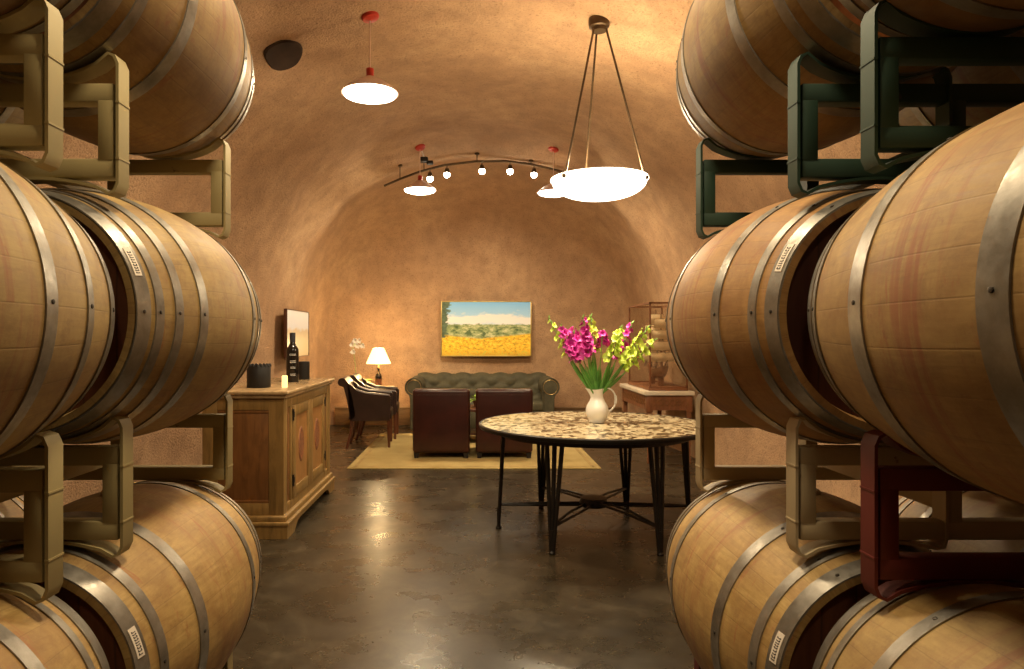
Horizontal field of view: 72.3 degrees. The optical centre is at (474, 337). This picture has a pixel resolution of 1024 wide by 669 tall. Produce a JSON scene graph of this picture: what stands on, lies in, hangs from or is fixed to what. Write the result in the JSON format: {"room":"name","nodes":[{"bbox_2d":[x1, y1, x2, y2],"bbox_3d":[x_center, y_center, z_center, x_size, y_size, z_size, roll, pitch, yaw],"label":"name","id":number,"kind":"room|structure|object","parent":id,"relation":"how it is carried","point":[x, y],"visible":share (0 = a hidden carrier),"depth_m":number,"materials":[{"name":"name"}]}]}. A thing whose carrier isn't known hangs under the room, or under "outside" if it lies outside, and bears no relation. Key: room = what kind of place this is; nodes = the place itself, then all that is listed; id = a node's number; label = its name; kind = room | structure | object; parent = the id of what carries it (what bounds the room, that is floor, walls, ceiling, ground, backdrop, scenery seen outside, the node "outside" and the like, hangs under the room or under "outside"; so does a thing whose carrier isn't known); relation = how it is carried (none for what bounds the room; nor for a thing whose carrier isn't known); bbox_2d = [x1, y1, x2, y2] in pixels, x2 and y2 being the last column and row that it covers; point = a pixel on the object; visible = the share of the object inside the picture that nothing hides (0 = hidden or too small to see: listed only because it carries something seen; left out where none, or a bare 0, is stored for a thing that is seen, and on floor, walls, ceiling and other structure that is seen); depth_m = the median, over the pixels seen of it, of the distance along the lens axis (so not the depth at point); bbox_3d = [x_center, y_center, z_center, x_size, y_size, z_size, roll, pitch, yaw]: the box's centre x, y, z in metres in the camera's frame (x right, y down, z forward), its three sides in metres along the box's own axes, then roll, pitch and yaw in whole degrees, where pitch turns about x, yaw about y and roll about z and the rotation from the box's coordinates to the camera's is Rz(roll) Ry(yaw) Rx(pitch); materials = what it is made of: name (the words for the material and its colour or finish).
{"room":"wine cellar","nodes":[
{"label":"wine cellar","id":0,"kind":"room"},
{"bbox_2d":[22,259,297,505],"bbox_3d":[-2.586,0.274,2.779,0.414,2.131,11.959,0,0,2],"label":"wall","id":1,"kind":"structure","parent":0,"point":[275,289],"depth_m":7.13,"materials":[{"name":"paint"}]},
{"bbox_2d":[284,309,308,357],"bbox_3d":[-2.211,-0.055,8.704,0.042,0.576,1.078,0,0,0],"label":"painting","id":2,"kind":"object","parent":1,"relation":"attached to","point":[295,321],"visible":0.89,"depth_m":8.72,"materials":[{"name":"brown wood"}]},
{"bbox_2d":[14,0,899,278],"bbox_3d":[0.058,-1.560,2.777,5.253,1.651,11.967,0,0,0],"label":"ceiling","id":3,"kind":"structure","parent":0,"point":[494,79],"depth_m":6.15,"materials":[{"name":"paint"}]},
{"bbox_2d":[263,40,302,70],"bbox_3d":[-1.359,-2.027,4.956,0.272,0.177,0.378,0,0,0],"label":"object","id":4,"kind":"structure","parent":3,"relation":"attached to","point":[281,55],"depth_m":4.93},
{"bbox_2d":[341,11,398,103],"bbox_3d":[-0.720,-1.944,4.800,0.390,0.616,0.390,0,0,0],"label":"pendant lamp","id":5,"kind":"object","parent":3,"relation":"hanging from","point":[368,89],"visible":0.98,"depth_m":4.74,"materials":[{"name":"ceramic"}]},
{"bbox_2d":[366,67,373,75],"bbox_3d":[-0.720,-1.815,4.800,0.068,0.070,0.068,0,0,0],"label":"socket","id":6,"kind":"object","parent":5,"relation":"attached to","point":[369,71],"depth_m":4.78,"materials":[{"name":"red ceramic"}]},
{"bbox_2d":[343,83,396,103],"bbox_3d":[-0.720,-1.660,4.800,0.368,0.048,0.368,0,0,0],"label":"diffuser","id":7,"kind":"object","parent":5,"relation":"attached to","point":[365,93],"depth_m":4.72,"materials":[{"name":"beige glass"}]},
{"bbox_2d":[404,144,436,194],"bbox_3d":[-0.648,-2.003,8.250,0.390,0.605,0.390,0,0,0],"label":"pendant lamp","id":8,"kind":"object","parent":3,"relation":"hanging from","point":[419,187],"visible":1,"depth_m":8.16,"materials":[{"name":"beige glass"}]},
{"bbox_2d":[404,187,435,194],"bbox_3d":[-0.648,-1.725,8.250,0.368,0.048,0.368,0,0,0],"label":"diffuser","id":9,"kind":"object","parent":8,"relation":"attached to","point":[411,190],"depth_m":8.16,"materials":[{"name":"beige glass"}]},
{"bbox_2d":[420,151,432,164],"bbox_3d":[-0.578,-2.157,8.350,0.160,0.178,0.100,0,0,0],"label":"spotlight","id":10,"kind":"object","parent":3,"relation":"attached to","point":[423,159],"visible":0.98,"depth_m":8.32,"materials":[{"name":"metal"}]},
{"bbox_2d":[384,152,562,186],"bbox_3d":[0.054,-2.045,8.500,2.329,0.425,0.076,0,0,0],"label":"track light","id":11,"kind":"object","parent":3,"relation":"hanging from","point":[481,168],"visible":0.99,"depth_m":8.49,"materials":[{"name":"brown metal"}]},
{"bbox_2d":[537,146,561,197],"bbox_3d":[0.920,-1.961,8.200,0.390,0.600,0.390,0,0,0],"label":"pendant lamp","id":12,"kind":"object","parent":3,"relation":"hanging from","point":[548,190],"visible":0.62,"depth_m":8.14,"materials":[{"name":"beige glass"}]},
{"bbox_2d":[538,189,561,197],"bbox_3d":[0.920,-1.685,8.200,0.368,0.048,0.368,0,0,0],"label":"diffuser","id":13,"kind":"object","parent":12,"relation":"attached to","point":[551,193],"depth_m":8.12,"materials":[{"name":"beige glass"}]},
{"bbox_2d":[550,15,648,201],"bbox_3d":[0.860,-1.593,4.850,0.674,1.261,0.674,0,0,0],"label":"pendant","id":14,"kind":"object","parent":3,"relation":"hanging from","point":[599,184],"visible":1,"depth_m":4.71,"materials":[{"name":"beige glass"}]},
{"bbox_2d":[233,425,721,668],"bbox_3d":[0.050,1.390,3.850,6.500,0.100,14.300,0,0,0],"label":"floor","id":15,"kind":"structure","parent":0,"point":[387,568],"depth_m":3.95,"materials":[{"name":"concrete"}]},
{"bbox_2d":[222,652,232,668],"bbox_3d":[-1.402,1.187,2.040,1.134,0.300,0.756,0,0,0],"label":"rack","id":16,"kind":"object","parent":15,"relation":"on","point":[229,664],"visible":0.1,"depth_m":2.38,"materials":[{"name":"paint"}]},
{"bbox_2d":[0,496,23,516],"bbox_3d":[-1.770,0.788,2.040,0.690,0.704,0.920,0,0,0],"label":"wine barrel","id":17,"kind":"object","parent":16,"relation":"on","point":[14,507],"visible":0.07,"depth_m":2.35,"materials":[{"name":"brown wood"}]},
{"bbox_2d":[0,393,232,557],"bbox_3d":[-1.402,0.355,2.040,1.134,0.336,0.756,0,0,0],"label":"rack","id":18,"kind":"object","parent":17,"relation":"on","point":[112,464],"visible":0.69,"depth_m":1.68,"materials":[{"name":"paint"}]},
{"bbox_2d":[38,188,261,443],"bbox_3d":[-1.040,-0.062,2.040,0.690,0.704,0.920,0,0,0],"label":"wine barrel","id":19,"kind":"object","parent":18,"relation":"on","point":[188,324],"visible":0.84,"depth_m":1.73,"materials":[{"name":"brown wood"}]},
{"bbox_3d":[-1.770,-0.062,2.040,0.690,0.704,0.920,0,0,0],"label":"wine barrel","id":20,"kind":"object","parent":18,"relation":"on","visible":0},
{"bbox_2d":[0,52,230,239],"bbox_3d":[-1.402,-0.505,2.020,1.134,0.336,0.756,0,0,0],"label":"rack","id":21,"kind":"object","parent":20,"relation":"on","point":[113,165],"visible":0.74,"depth_m":1.66,"materials":[{"name":"paint"}]},
{"bbox_2d":[0,107,23,122],"bbox_3d":[-1.770,-0.922,2.040,0.690,0.704,0.920,0,0,0],"label":"wine barrel","id":22,"kind":"object","parent":21,"relation":"on","point":[7,114],"visible":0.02,"depth_m":2.28,"materials":[{"name":"brown wood"}]},
{"bbox_2d":[0,0,254,156],"bbox_3d":[-1.060,-0.921,2.020,0.690,0.702,0.920,0,0,0],"label":"wine barrel","id":23,"kind":"object","parent":21,"relation":"on","point":[189,63],"visible":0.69,"depth_m":1.89,"materials":[{"name":"brown wood"}]},
{"bbox_2d":[0,482,261,668],"bbox_3d":[-1.040,0.788,2.040,0.690,0.703,0.920,0,0,0],"label":"wine barrel","id":24,"kind":"object","parent":16,"relation":"on","point":[183,594],"visible":0.72,"depth_m":1.83,"materials":[{"name":"brown wood"}]},
{"bbox_2d":[202,378,334,538],"bbox_3d":[-1.550,0.848,5.440,0.620,0.985,1.580,0,0,0],"label":"sideboard","id":25,"kind":"object","parent":15,"relation":"on","point":[281,436],"visible":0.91,"depth_m":4.71,"materials":[{"name":"brown wood"}]},
{"bbox_2d":[247,363,270,387],"bbox_3d":[-1.554,0.270,5.030,0.177,0.171,0.175,0,0,0],"label":"canister","id":26,"kind":"object","parent":25,"relation":"on","point":[258,376],"visible":0.9,"depth_m":4.96,"materials":[{"name":"black metal"}]},
{"bbox_2d":[282,375,287,387],"bbox_3d":[-1.365,0.308,5.020,0.041,0.094,0.041,0,0,0],"label":"candle","id":27,"kind":"object","parent":25,"relation":"on","point":[284,377],"visible":1,"depth_m":5.00,"materials":[{"name":"white wax"}]},
{"bbox_2d":[286,333,298,381],"bbox_3d":[-1.475,0.155,5.659,0.100,0.399,0.101,0,0,0],"label":"wine bottle","id":28,"kind":"object","parent":25,"relation":"on","point":[292,352],"visible":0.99,"depth_m":5.62,"materials":[{"name":"black glass"}]},
{"bbox_2d":[299,361,309,379],"bbox_3d":[-1.475,0.279,6.020,0.104,0.153,0.104,0,0,0],"label":"picture frame","id":29,"kind":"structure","parent":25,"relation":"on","point":[304,366],"depth_m":5.97,"materials":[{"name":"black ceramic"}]},
{"bbox_2d":[338,376,392,448],"bbox_3d":[-1.350,0.913,8.716,0.640,0.861,0.562,0,0,-4],"label":"chair","id":30,"kind":"object","parent":15,"relation":"on","point":[364,404],"visible":0.98,"depth_m":8.45,"materials":[{"name":"brown leather"}]},
{"bbox_2d":[350,373,398,439],"bbox_3d":[-1.350,0.913,9.417,0.640,0.861,0.562,0,0,-3],"label":"chair","id":31,"kind":"object","parent":15,"relation":"on","point":[356,377],"visible":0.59,"depth_m":9.18,"materials":[{"name":"brown leather"}]},
{"bbox_2d":[347,433,600,468],"bbox_3d":[-0.010,1.333,8.450,2.600,0.014,2.600,0,0,0],"label":"area rug","id":32,"kind":"object","parent":15,"relation":"on","point":[400,454],"visible":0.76,"depth_m":7.65,"materials":[{"name":"beige fabric"}]},
{"bbox_2d":[413,388,469,457],"bbox_3d":[-0.373,0.945,8.068,0.630,0.765,0.785,0,0,0],"label":"chair","id":33,"kind":"object","parent":32,"relation":"on","point":[441,416],"visible":1,"depth_m":7.69,"materials":[{"name":"leather"}]},
{"bbox_2d":[470,405,475,434],"bbox_3d":[-0.030,1.107,9.050,1.000,0.440,0.560,0,0,0],"label":"coffee table","id":34,"kind":"object","parent":32,"relation":"on","point":[472,408],"visible":0.05,"depth_m":8.87,"materials":[{"name":"brown wood"}]},
{"bbox_2d":[470,394,475,406],"bbox_3d":[0.035,0.801,8.985,0.289,0.172,0.235,0,0,26],"label":"potted plant","id":35,"kind":"object","parent":34,"relation":"on","point":[474,396],"visible":0.19,"depth_m":8.94,"materials":[{"name":"green plant"}]},
{"bbox_2d":[470,428,475,434],"bbox_3d":[-0.030,1.212,9.050,0.880,0.030,0.440,0,0,0],"label":"shelf","id":36,"kind":"object","parent":34,"relation":"attached to","point":[472,430],"depth_m":8.96,"materials":[{"name":"brown wood"}]},
{"bbox_2d":[476,388,532,457],"bbox_3d":[0.322,0.945,8.068,0.630,0.765,0.785,0,0,0],"label":"chair","id":37,"kind":"object","parent":32,"relation":"on","point":[490,402],"visible":0.71,"depth_m":7.69,"materials":[{"name":"leather"}]},
{"bbox_2d":[405,372,559,428],"bbox_3d":[0.100,0.925,10.134,2.156,0.830,0.828,0,0,0],"label":"sofa","id":38,"kind":"object","parent":15,"relation":"on","point":[544,387],"visible":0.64,"depth_m":10.30,"materials":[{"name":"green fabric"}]},
{"bbox_2d":[533,399,542,410],"bbox_3d":[0.713,0.960,10.025,0.607,0.140,0.570,0,0,0],"label":"seat cushion","id":39,"kind":"object","parent":38,"relation":"on","point":[537,403],"depth_m":9.74,"materials":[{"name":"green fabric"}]},
{"bbox_2d":[479,411,695,555],"bbox_3d":[0.830,0.967,4.900,1.608,0.746,1.608,0,0,0],"label":"round table","id":40,"kind":"object","parent":15,"relation":"on","point":[620,430],"visible":0.88,"depth_m":4.56,"materials":[{"name":"stone"}]},
{"bbox_2d":[585,388,616,422],"bbox_3d":[0.877,0.471,4.919,0.200,0.247,0.160,0,0,32],"label":"pitcher","id":41,"kind":"object","parent":40,"relation":"on","point":[597,410],"visible":0.98,"depth_m":4.88,"materials":[{"name":"white ceramic"}]},
{"bbox_2d":[548,315,589,388],"bbox_3d":[0.680,0.123,4.904,0.345,0.570,0.089,0,0,0],"label":"gladiolus","id":42,"kind":"object","parent":41,"relation":"in","point":[556,337],"visible":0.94,"depth_m":4.90,"materials":[{"name":"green plant"}]},
{"bbox_2d":[558,324,593,392],"bbox_3d":[0.715,0.154,4.877,0.285,0.506,0.125,0,0,0],"label":"gladiolus","id":43,"kind":"object","parent":41,"relation":"in","point":[572,349],"visible":1,"depth_m":4.86,"materials":[{"name":"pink plant"}]},
{"bbox_2d":[568,325,594,389],"bbox_3d":[0.759,0.157,4.931,0.209,0.499,0.123,0,0,0],"label":"gladiolus","id":44,"kind":"object","parent":41,"relation":"in","point":[576,335],"visible":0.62,"depth_m":4.93,"materials":[{"name":"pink plant"}]},
{"bbox_2d":[579,314,595,385],"bbox_3d":[0.802,0.120,4.880,0.186,0.573,0.093,0,0,-27],"label":"gladiolus","id":45,"kind":"object","parent":41,"relation":"in","point":[587,343],"visible":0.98,"depth_m":4.85,"materials":[{"name":"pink plant"}]},
{"bbox_2d":[587,314,600,389],"bbox_3d":[0.829,0.115,4.912,0.115,0.581,0.102,0,0,10],"label":"gladiolus","id":46,"kind":"object","parent":41,"relation":"in","point":[593,328],"visible":0.75,"depth_m":4.92,"materials":[{"name":"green plant"}]},
{"bbox_2d":[595,328,609,388],"bbox_3d":[0.888,0.168,4.908,0.125,0.474,0.124,0,0,0],"label":"gladiolus","id":47,"kind":"object","parent":41,"relation":"in","point":[606,342],"visible":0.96,"depth_m":4.90,"materials":[{"name":"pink plant"}]},
{"bbox_2d":[599,325,624,388],"bbox_3d":[0.947,0.156,4.869,0.180,0.501,0.128,0,0,0],"label":"gladiolus","id":48,"kind":"object","parent":41,"relation":"in","point":[617,334],"visible":1,"depth_m":4.86,"materials":[{"name":"yellow plant"}]},
{"bbox_2d":[604,321,633,386],"bbox_3d":[0.991,0.142,4.914,0.258,0.530,0.096,0,0,0],"label":"gladiolus","id":49,"kind":"object","parent":41,"relation":"in","point":[626,333],"visible":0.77,"depth_m":4.92,"materials":[{"name":"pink plant"}]},
{"bbox_2d":[603,325,650,392],"bbox_3d":[1.037,0.158,4.861,0.357,0.500,0.117,0,0,6],"label":"gladiolus","id":50,"kind":"object","parent":41,"relation":"in","point":[631,351],"visible":1,"depth_m":4.85,"materials":[{"name":"yellow plant"}]},
{"bbox_2d":[603,338,657,393],"bbox_3d":[1.075,0.205,4.917,0.413,0.408,0.116,0,0,0],"label":"gladiolus","id":51,"kind":"object","parent":41,"relation":"in","point":[626,367],"visible":0.87,"depth_m":4.91,"materials":[{"name":"yellow plant"}]},
{"bbox_2d":[620,383,694,463],"bbox_3d":[2.065,0.953,8.070,0.530,0.775,1.300,0,0,0],"label":"console table","id":52,"kind":"object","parent":15,"relation":"on","point":[648,400],"visible":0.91,"depth_m":7.45,"materials":[{"name":"brown wood"}]},
{"bbox_2d":[628,302,688,390],"bbox_3d":[2.072,0.089,8.000,0.425,0.949,1.030,0,0,0],"label":"display case","id":53,"kind":"object","parent":52,"relation":"on","point":[646,385],"visible":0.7,"depth_m":7.50,"materials":[{"name":"red wood"}]},
{"bbox_2d":[639,314,674,385],"bbox_3d":[2.072,0.104,7.949,0.310,0.860,0.823,0,0,0],"label":"model ship","id":54,"kind":"object","parent":53,"relation":"in","point":[658,330],"visible":0.77,"depth_m":7.77,"materials":[{"name":"brown wood"}]},
{"bbox_2d":[694,658,700,668],"bbox_3d":[1.322,1.187,2.040,1.134,0.300,0.756,0,0,0],"label":"rack","id":55,"kind":"object","parent":15,"relation":"on","point":[696,666],"visible":0.02,"depth_m":2.39,"materials":[{"name":"red paint"}]},
{"bbox_2d":[665,482,931,668],"bbox_3d":[0.960,0.788,2.040,0.690,0.704,0.920,0,0,0],"label":"wine barrel","id":56,"kind":"object","parent":55,"relation":"on","point":[741,598],"visible":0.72,"depth_m":1.81,"materials":[{"name":"brown wood"}]},
{"bbox_2d":[695,394,1023,557],"bbox_3d":[1.327,0.355,2.040,1.134,0.336,0.756,0,0,0],"label":"rack","id":57,"kind":"object","parent":56,"relation":"on","point":[807,462],"visible":0.47,"depth_m":1.67,"materials":[{"name":"beige paint"}]},
{"bbox_2d":[665,188,882,443],"bbox_3d":[0.960,-0.062,2.040,0.690,0.704,0.920,0,0,0],"label":"wine barrel","id":58,"kind":"object","parent":57,"relation":"on","point":[736,320],"visible":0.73,"depth_m":1.71,"materials":[{"name":"brown wood"}]},
{"bbox_2d":[695,51,1023,239],"bbox_3d":[1.322,-0.505,2.020,1.134,0.336,0.756,0,0,0],"label":"rack","id":59,"kind":"object","parent":58,"relation":"on","point":[804,170],"visible":0.51,"depth_m":1.65,"materials":[{"name":"metal"}]},
{"bbox_2d":[675,0,957,157],"bbox_3d":[0.990,-0.921,2.020,0.690,0.703,0.920,0,0,0],"label":"wine barrel","id":60,"kind":"object","parent":59,"relation":"on","point":[735,57],"visible":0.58,"depth_m":1.87,"materials":[{"name":"brown wood"}]},
{"bbox_2d":[899,29,1023,125],"bbox_3d":[1.690,-0.922,2.040,0.690,0.704,0.920,0,0,0],"label":"wine barrel","id":61,"kind":"object","parent":59,"relation":"on","point":[908,116],"visible":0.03,"depth_m":1.99,"materials":[{"name":"brown wood"}]},
{"bbox_2d":[899,491,1023,588],"bbox_3d":[1.690,0.788,2.040,0.690,0.704,0.920,0,0,0],"label":"wine barrel","id":62,"kind":"object","parent":55,"relation":"on","point":[974,503],"visible":0.08,"depth_m":2.06,"materials":[{"name":"brown wood"}]},
{"bbox_3d":[-1.450,1.023,10.100,0.540,0.635,0.440,0,0,0],"label":"side table","id":63,"kind":"object","parent":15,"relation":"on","visible":0},
{"bbox_2d":[349,338,372,382],"bbox_3d":[-1.626,0.351,9.950,0.325,0.705,0.311,0,0,0],"label":"potted orchid","id":64,"kind":"object","parent":63,"relation":"on","point":[355,340],"visible":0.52,"depth_m":9.94,"materials":[{"name":"white plant"}]},
{"bbox_2d":[366,348,390,385],"bbox_3d":[-1.385,0.424,10.050,0.354,0.560,0.354,0,0,0],"label":"table lamp","id":65,"kind":"object","parent":63,"relation":"on","point":[378,356],"visible":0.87,"depth_m":9.96,"materials":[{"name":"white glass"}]},
{"bbox_2d":[375,368,381,385],"bbox_3d":[-1.385,0.568,10.050,0.096,0.272,0.096,0,0,0],"label":"bottle","id":66,"kind":"object","parent":65,"relation":"attached to","point":[378,377],"depth_m":10.02,"materials":[{"name":"black glass"}]},
{"bbox_3d":[1.362,1.187,1.060,1.134,0.300,0.756,0,0,0],"label":"rack","id":67,"kind":"object","parent":15,"relation":"on","visible":0},
{"bbox_2d":[812,584,1023,668],"bbox_3d":[1.000,0.788,1.060,0.690,0.704,0.920,0,0,0],"label":"wine barrel","id":68,"kind":"object","parent":67,"relation":"on","point":[964,626],"visible":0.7,"depth_m":1.26,"materials":[{"name":"brown wood"}]},
{"bbox_2d":[860,429,1023,601],"bbox_3d":[1.357,0.355,1.060,1.134,0.336,0.756,0,0,0],"label":"rack","id":69,"kind":"object","parent":68,"relation":"on","point":[881,558],"visible":0.89,"depth_m":1.39,"materials":[{"name":"red paint"}]},
{"bbox_2d":[807,102,1023,503],"bbox_3d":[1.000,-0.062,1.060,0.690,0.704,0.920,0,0,0],"label":"wine barrel","id":70,"kind":"object","parent":69,"relation":"on","point":[915,308],"visible":0.99,"depth_m":1.04,"materials":[{"name":"brown wood"}]},
{"bbox_2d":[860,0,1023,173],"bbox_3d":[1.357,-0.505,1.060,1.134,0.336,0.756,0,0,0],"label":"rack","id":71,"kind":"object","parent":70,"relation":"on","point":[930,44],"visible":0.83,"depth_m":1.39,"materials":[{"name":"metal"}]},
{"bbox_2d":[839,0,1023,36],"bbox_3d":[1.000,-0.922,1.060,0.690,0.704,0.920,0,0,0],"label":"wine barrel","id":72,"kind":"object","parent":71,"relation":"on","point":[962,15],"visible":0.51,"depth_m":1.33,"materials":[{"name":"brown wood"}]},
{"bbox_2d":[293,159,667,424],"bbox_3d":[0.054,-0.506,9.791,4.821,3.692,2.090,0,0,0],"label":"wall","id":73,"kind":"structure","parent":0,"point":[379,272],"depth_m":10.78,"materials":[{"name":"paint"}]},
{"bbox_2d":[335,407,621,424],"bbox_3d":[0.050,1.202,10.742,4.400,0.275,0.055,0,0,0],"label":"baseboard","id":74,"kind":"structure","parent":73,"relation":"attached to","point":[341,413],"depth_m":10.72,"materials":[{"name":"brown wood"}]},
{"bbox_2d":[441,301,531,356],"bbox_3d":[0.172,-0.141,10.701,1.383,0.849,0.042,0,0,0],"label":"painting","id":75,"kind":"object","parent":73,"relation":"attached to","point":[468,328],"visible":1,"depth_m":10.69,"materials":[{"name":"paint"}]},
{"bbox_2d":[660,268,902,505],"bbox_3d":[2.677,0.274,2.778,0.436,2.133,11.957,0,0,-2],"label":"wall","id":76,"kind":"structure","parent":0,"point":[733,446],"depth_m":6.67,"materials":[{"name":"paint"}]},
{"bbox_3d":[-1.422,1.187,1.060,1.134,0.300,0.756,0,0,0],"label":"rack","id":77,"kind":"object","parent":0,"visible":0},
{"bbox_2d":[0,592,109,668],"bbox_3d":[-1.060,0.788,1.060,0.690,0.704,0.920,0,0,0],"label":"wine barrel","id":78,"kind":"object","parent":77,"relation":"on","point":[48,634],"visible":0.78,"depth_m":1.37,"materials":[{"name":"brown wood"}]},
{"bbox_2d":[0,430,63,604],"bbox_3d":[-1.402,0.355,1.045,1.134,0.336,0.756,0,0,0],"label":"rack","id":79,"kind":"object","parent":78,"relation":"on","point":[41,561],"visible":1,"depth_m":1.38,"materials":[{"name":"paint"}]},
{"bbox_2d":[0,161,114,456],"bbox_3d":[-1.060,-0.062,1.060,0.690,0.704,0.920,0,0,0],"label":"wine barrel","id":80,"kind":"object","parent":79,"relation":"on","point":[57,303],"visible":1,"depth_m":1.23,"materials":[{"name":"brown wood"}]},
{"bbox_2d":[0,0,63,171],"bbox_3d":[-1.402,-0.505,1.045,1.134,0.336,0.756,0,0,0],"label":"rack","id":81,"kind":"object","parent":80,"relation":"on","point":[41,55],"visible":1,"depth_m":1.38,"materials":[{"name":"metal"}]},
{"bbox_2d":[0,0,83,33],"bbox_3d":[-1.060,-0.922,1.060,0.690,0.704,0.920,0,0,0],"label":"wine barrel","id":82,"kind":"object","parent":81,"relation":"on","point":[65,7],"visible":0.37,"depth_m":1.48,"materials":[{"name":"brown wood"}]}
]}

